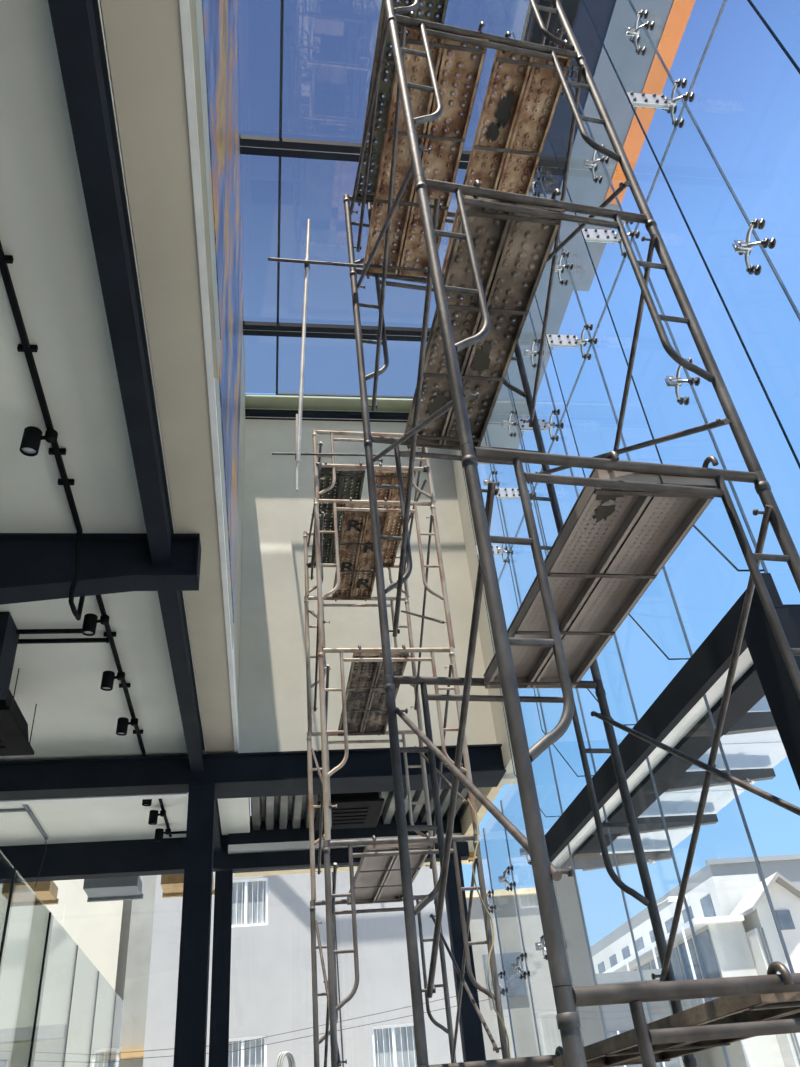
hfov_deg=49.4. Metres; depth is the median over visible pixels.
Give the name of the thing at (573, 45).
frame
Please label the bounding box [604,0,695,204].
eave edge
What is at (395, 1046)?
grille
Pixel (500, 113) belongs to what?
plank
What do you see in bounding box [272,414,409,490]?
tube
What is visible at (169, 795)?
trim
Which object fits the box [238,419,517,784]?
wall
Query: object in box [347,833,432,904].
plank
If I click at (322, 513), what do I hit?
brace
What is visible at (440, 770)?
brace
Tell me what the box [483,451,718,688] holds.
plank
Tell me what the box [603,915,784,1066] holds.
balcony wing
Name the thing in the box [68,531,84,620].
conduit
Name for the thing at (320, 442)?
brace
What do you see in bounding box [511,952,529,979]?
fitting
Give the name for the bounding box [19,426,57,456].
track spotlight
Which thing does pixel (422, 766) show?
frame
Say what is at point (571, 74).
fitting
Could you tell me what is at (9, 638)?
duct
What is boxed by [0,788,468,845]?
ceiling
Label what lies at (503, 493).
fitting
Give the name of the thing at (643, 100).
fitting
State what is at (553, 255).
brace
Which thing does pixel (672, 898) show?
street lamp
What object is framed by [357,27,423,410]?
brace
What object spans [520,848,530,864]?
fitting
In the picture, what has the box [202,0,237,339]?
mural panel
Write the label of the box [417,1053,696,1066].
frame
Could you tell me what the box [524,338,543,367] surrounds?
fitting
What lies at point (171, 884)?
board
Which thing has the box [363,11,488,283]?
plank
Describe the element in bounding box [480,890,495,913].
fitting
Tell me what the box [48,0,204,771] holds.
steel beam
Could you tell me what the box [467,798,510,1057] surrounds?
hanging cord
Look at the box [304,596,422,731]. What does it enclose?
frame
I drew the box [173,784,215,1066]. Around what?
steel column
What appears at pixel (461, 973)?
brace
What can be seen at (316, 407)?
window
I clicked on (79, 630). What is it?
rail
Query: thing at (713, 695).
strip
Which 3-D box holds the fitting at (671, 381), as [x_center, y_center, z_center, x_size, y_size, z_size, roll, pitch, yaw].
[1.864,-1.020,5.827,0.160,0.240,0.240,0,-36,-9]
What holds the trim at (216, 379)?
attached to the wall at (238, 578)
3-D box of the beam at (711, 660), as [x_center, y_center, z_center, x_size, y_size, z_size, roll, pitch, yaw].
[1.738,1.813,6.828,0.065,0.225,5.090,0,-36,-9]
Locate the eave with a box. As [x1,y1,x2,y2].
[469,0,673,464]
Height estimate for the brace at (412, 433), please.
1.286 m
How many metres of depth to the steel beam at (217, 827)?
10.89 m
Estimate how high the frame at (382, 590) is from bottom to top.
1.698 m
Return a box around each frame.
[303,531,408,597]
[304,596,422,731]
[307,729,437,900]
[310,895,455,1066]
[312,429,435,502]
[313,498,454,647]
[318,647,479,840]
[323,834,508,1066]
[343,194,500,283]
[350,267,544,450]
[364,434,601,680]
[384,0,580,51]
[384,674,682,1064]
[387,12,650,214]
[415,175,762,471]
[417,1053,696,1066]
[461,443,799,987]
[553,973,799,1066]
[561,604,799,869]
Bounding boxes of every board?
[2,881,58,906]
[83,876,142,901]
[161,874,214,897]
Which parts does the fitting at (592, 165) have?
arm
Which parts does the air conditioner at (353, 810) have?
casing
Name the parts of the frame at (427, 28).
post, post, post, post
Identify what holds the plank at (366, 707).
on the frame at (325, 774)
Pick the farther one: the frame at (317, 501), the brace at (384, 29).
the frame at (317, 501)
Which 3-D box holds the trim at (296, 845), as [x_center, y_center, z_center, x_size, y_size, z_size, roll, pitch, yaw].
[-0.672,4.183,11.703,3.220,0.085,0.200,0,-36,-9]
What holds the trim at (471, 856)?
attached to the trim at (470, 843)
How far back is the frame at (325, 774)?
7.50 m
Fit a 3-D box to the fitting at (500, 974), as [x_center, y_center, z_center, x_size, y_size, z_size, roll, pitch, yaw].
[1.166,5.343,10.314,0.160,0.240,0.240,0,-36,-9]
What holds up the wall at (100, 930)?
on the ground
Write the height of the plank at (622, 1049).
0.096 m
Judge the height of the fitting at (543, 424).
0.240 m
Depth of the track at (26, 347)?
5.20 m
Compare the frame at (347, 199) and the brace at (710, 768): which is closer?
the brace at (710, 768)
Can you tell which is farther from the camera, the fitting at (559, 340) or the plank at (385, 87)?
the fitting at (559, 340)
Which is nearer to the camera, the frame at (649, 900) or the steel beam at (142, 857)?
the frame at (649, 900)
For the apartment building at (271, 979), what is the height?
11.600 m
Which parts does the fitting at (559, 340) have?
fin plate, fin plate, arm, arm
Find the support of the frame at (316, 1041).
on the frame
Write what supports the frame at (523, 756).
on the frame at (567, 998)
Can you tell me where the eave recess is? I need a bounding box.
[530,0,615,192]
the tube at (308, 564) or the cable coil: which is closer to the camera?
the tube at (308, 564)
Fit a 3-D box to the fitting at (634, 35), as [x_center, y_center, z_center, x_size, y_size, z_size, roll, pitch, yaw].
[1.767,-3.752,6.504,0.160,0.240,0.240,0,-36,-9]
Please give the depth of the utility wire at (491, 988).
15.25 m
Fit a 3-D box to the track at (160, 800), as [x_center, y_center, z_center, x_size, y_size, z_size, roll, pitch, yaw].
[-2.668,3.347,10.553,0.436,0.024,2.050,0,-36,-9]
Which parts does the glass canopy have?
arm, arm, arm, arm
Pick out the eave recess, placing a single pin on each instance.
(600, 11)
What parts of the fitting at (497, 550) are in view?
fin plate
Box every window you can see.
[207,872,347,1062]
[239,0,496,422]
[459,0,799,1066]
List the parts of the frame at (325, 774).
post, post, post, post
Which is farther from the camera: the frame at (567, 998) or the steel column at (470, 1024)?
the steel column at (470, 1024)
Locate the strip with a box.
[552,648,753,866]
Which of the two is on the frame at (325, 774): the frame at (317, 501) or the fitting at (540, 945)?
the frame at (317, 501)
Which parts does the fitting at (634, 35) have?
arm, arm, arm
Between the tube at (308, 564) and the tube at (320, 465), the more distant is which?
the tube at (308, 564)
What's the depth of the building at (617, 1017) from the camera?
26.65 m
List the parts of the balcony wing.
balcony post, balcony post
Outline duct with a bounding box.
[0,612,19,699]
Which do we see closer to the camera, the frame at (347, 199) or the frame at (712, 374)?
the frame at (712, 374)
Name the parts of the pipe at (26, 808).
rail, rail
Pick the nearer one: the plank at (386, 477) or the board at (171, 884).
the plank at (386, 477)
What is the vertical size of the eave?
0.320 m
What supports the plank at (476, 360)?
on the frame at (712, 374)
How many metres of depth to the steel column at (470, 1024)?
10.93 m
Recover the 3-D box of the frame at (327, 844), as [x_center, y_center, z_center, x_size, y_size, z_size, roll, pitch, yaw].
[0.092,3.122,6.374,1.255,1.758,0.055,1,-36,-10]
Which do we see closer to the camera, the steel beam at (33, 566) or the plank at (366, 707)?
the steel beam at (33, 566)
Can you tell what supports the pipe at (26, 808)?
attached to the ceiling at (94, 821)
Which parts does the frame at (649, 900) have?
post, post, post, post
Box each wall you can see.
[0,869,116,1066]
[0,879,131,1066]
[101,875,156,1066]
[233,315,245,719]
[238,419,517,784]
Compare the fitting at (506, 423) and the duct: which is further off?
the fitting at (506, 423)
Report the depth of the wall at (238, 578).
10.33 m
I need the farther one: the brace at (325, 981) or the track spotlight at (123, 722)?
the track spotlight at (123, 722)
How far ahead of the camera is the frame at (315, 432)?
9.19 m
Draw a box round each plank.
[311,461,364,567]
[332,497,389,600]
[338,644,408,735]
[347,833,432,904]
[355,0,447,205]
[361,463,415,566]
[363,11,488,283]
[404,180,564,448]
[442,31,571,283]
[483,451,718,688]
[552,961,799,1066]
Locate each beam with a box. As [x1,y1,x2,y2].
[0,533,200,604]
[0,744,505,799]
[0,814,469,883]
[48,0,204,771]
[213,799,221,852]
[445,0,577,401]
[545,573,783,862]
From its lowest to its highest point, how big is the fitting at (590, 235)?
0.240 m
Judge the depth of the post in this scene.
8.39 m
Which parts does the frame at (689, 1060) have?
post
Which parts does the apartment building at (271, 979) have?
pane, pane, pane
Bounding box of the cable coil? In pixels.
[276,1051,295,1066]
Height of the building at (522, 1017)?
7.250 m
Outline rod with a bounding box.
[268,219,362,462]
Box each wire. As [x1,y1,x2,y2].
[85,988,491,1062]
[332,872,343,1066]
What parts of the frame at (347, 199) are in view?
post, post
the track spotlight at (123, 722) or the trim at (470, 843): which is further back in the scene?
the trim at (470, 843)
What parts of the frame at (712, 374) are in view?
post, post, post, post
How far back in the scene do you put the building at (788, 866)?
34.03 m
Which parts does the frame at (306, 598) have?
post, post, post, post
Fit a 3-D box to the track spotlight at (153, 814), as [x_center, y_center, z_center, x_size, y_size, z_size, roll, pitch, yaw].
[-2.911,3.402,10.419,0.200,0.164,0.117,0,-36,-9]
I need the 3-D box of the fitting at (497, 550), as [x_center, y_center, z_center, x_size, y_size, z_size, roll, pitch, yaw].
[1.085,0.197,10.121,0.400,0.240,0.240,0,-36,-9]
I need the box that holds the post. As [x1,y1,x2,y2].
[553,866,613,1066]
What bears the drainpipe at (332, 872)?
attached to the apartment building at (271, 979)
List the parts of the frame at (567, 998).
post, post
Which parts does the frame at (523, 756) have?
post, post, post, post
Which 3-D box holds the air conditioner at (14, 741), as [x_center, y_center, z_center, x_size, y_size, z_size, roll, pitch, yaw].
[-3.829,1.582,7.701,0.980,0.462,0.980,0,-36,-9]
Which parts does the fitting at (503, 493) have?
fin plate, fin plate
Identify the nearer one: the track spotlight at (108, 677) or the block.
the track spotlight at (108, 677)
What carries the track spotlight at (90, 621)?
attached to the track at (26, 347)
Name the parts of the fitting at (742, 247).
arm, arm, arm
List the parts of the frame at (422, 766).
post, post, post, post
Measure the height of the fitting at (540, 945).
0.240 m
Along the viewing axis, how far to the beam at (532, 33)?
8.67 m
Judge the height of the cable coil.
0.473 m
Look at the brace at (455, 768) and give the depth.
3.30 m
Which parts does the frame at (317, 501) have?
post, post, post, post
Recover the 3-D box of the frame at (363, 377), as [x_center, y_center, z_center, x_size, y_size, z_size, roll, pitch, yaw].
[0.299,-1.272,6.202,1.255,1.698,0.055,4,-37,-13]
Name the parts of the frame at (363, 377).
post, post, post, post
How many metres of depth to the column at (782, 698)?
4.66 m
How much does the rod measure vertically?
2.481 m
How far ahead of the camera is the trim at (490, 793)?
11.07 m
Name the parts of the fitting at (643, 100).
fin plate, fin plate, arm, arm, arm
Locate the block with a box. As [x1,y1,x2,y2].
[592,874,759,973]
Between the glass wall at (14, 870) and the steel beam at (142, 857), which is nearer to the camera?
the glass wall at (14, 870)
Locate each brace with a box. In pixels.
[307,441,321,579]
[308,512,325,711]
[311,664,331,873]
[315,862,340,1066]
[350,0,393,251]
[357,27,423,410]
[373,199,470,636]
[396,481,561,997]
[398,447,426,574]
[402,514,444,709]
[415,664,467,868]
[430,856,498,1062]
[509,64,628,426]
[510,0,564,185]
[539,234,729,473]
[592,505,799,981]
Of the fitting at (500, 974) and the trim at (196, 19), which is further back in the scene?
the fitting at (500, 974)
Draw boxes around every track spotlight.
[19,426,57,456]
[82,613,109,635]
[100,671,124,690]
[116,717,137,735]
[142,799,151,805]
[148,810,165,824]
[154,828,170,842]
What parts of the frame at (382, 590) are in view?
post, post, post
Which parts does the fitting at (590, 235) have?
fin plate, fin plate, arm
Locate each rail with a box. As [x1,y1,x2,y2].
[16,628,81,633]
[18,637,108,643]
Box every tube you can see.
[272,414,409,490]
[306,562,398,567]
[316,462,428,471]
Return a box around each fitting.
[476,544,512,563]
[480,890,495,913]
[483,470,499,485]
[491,971,507,995]
[496,482,535,504]
[498,865,515,890]
[502,410,518,436]
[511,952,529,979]
[518,409,563,440]
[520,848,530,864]
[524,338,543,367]
[525,166,544,196]
[535,935,547,959]
[545,324,597,359]
[555,251,572,285]
[557,66,573,96]
[580,220,639,257]
[583,145,608,183]
[624,10,654,55]
[625,79,694,127]
[665,358,699,404]
[732,219,775,274]
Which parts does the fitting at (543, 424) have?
fin plate, fin plate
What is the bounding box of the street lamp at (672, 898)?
[657,895,687,906]
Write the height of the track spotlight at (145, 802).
0.164 m
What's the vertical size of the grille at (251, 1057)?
0.960 m
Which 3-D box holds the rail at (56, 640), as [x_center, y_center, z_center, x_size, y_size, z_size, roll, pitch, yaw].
[-2.841,0.892,7.272,0.780,0.052,0.040,0,-36,-9]
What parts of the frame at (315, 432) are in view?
post, post, post, post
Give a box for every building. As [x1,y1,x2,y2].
[143,797,462,1066]
[465,887,562,1059]
[590,854,799,956]
[595,969,683,1066]
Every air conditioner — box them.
[0,668,36,755]
[314,792,383,829]
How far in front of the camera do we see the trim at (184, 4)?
4.72 m
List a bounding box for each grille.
[232,1039,261,1066]
[236,881,257,924]
[376,1027,415,1066]
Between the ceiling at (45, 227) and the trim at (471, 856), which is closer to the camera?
the ceiling at (45, 227)
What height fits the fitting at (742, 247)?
0.240 m
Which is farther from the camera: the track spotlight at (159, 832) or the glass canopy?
the track spotlight at (159, 832)
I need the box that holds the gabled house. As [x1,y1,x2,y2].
[730,872,799,1066]
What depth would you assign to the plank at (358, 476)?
9.48 m
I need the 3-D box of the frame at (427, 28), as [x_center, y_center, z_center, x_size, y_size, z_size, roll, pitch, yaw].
[0.603,-2.334,4.778,1.255,1.698,0.055,4,-37,-13]
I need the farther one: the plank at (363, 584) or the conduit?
the plank at (363, 584)
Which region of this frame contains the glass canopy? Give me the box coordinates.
[583,711,777,870]
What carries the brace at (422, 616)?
attached to the frame at (306, 598)
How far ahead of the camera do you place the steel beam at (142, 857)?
11.31 m
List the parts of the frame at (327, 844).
post, post, post, post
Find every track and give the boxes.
[0,241,145,754]
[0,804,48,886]
[159,799,185,836]
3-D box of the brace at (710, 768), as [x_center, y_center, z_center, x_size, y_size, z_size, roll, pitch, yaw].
[1.288,0.975,3.642,0.070,1.347,1.866,2,-36,-11]
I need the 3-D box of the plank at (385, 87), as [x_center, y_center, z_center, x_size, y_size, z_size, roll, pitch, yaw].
[-0.009,-3.260,6.438,0.445,0.096,1.904,2,-36,-11]
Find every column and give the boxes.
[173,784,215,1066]
[208,870,232,1066]
[445,857,485,1061]
[744,608,799,789]
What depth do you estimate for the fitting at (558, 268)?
8.18 m
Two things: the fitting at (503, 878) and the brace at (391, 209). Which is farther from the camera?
the fitting at (503, 878)
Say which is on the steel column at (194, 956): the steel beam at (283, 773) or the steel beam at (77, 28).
the steel beam at (283, 773)
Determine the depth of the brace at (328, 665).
8.15 m
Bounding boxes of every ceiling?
[0,0,234,760]
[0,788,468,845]
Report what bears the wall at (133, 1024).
on the ground
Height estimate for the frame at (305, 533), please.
0.938 m
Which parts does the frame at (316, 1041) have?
post, post, post, post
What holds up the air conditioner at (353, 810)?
attached to the ceiling at (94, 821)
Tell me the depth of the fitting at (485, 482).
10.71 m
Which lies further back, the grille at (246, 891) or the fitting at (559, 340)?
the grille at (246, 891)
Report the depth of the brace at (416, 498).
9.77 m
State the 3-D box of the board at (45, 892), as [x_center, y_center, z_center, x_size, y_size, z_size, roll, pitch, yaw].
[-4.850,4.672,11.365,0.620,0.200,0.715,0,-36,-9]
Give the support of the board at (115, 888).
attached to the steel beam at (142, 857)
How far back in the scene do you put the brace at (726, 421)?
4.41 m
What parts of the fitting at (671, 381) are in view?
arm, arm, arm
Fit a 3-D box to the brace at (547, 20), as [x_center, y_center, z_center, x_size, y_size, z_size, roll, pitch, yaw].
[0.874,-2.861,6.413,0.070,0.510,1.867,2,-36,-11]
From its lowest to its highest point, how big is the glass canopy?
0.176 m
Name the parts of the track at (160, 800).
rail, rail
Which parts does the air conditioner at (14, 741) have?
casing, hanger rod, grille panel, hanger rod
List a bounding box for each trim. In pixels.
[0,793,187,804]
[179,0,238,752]
[189,0,219,377]
[215,376,232,648]
[228,833,466,853]
[234,840,474,876]
[460,785,502,834]
[467,852,474,859]
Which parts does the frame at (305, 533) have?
post, post, post, post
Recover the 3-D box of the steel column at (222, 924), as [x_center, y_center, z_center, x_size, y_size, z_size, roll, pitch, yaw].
[-2.095,6.356,9.990,0.220,4.755,0.160,0,-36,-9]
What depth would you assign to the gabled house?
26.70 m
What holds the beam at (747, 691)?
attached to the column at (782, 698)
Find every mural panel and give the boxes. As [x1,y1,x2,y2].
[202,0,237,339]
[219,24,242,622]
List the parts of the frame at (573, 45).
post, post, post, post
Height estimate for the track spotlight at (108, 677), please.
0.164 m
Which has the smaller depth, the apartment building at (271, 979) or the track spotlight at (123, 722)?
the track spotlight at (123, 722)
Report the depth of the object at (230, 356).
7.62 m
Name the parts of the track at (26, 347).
rail, rail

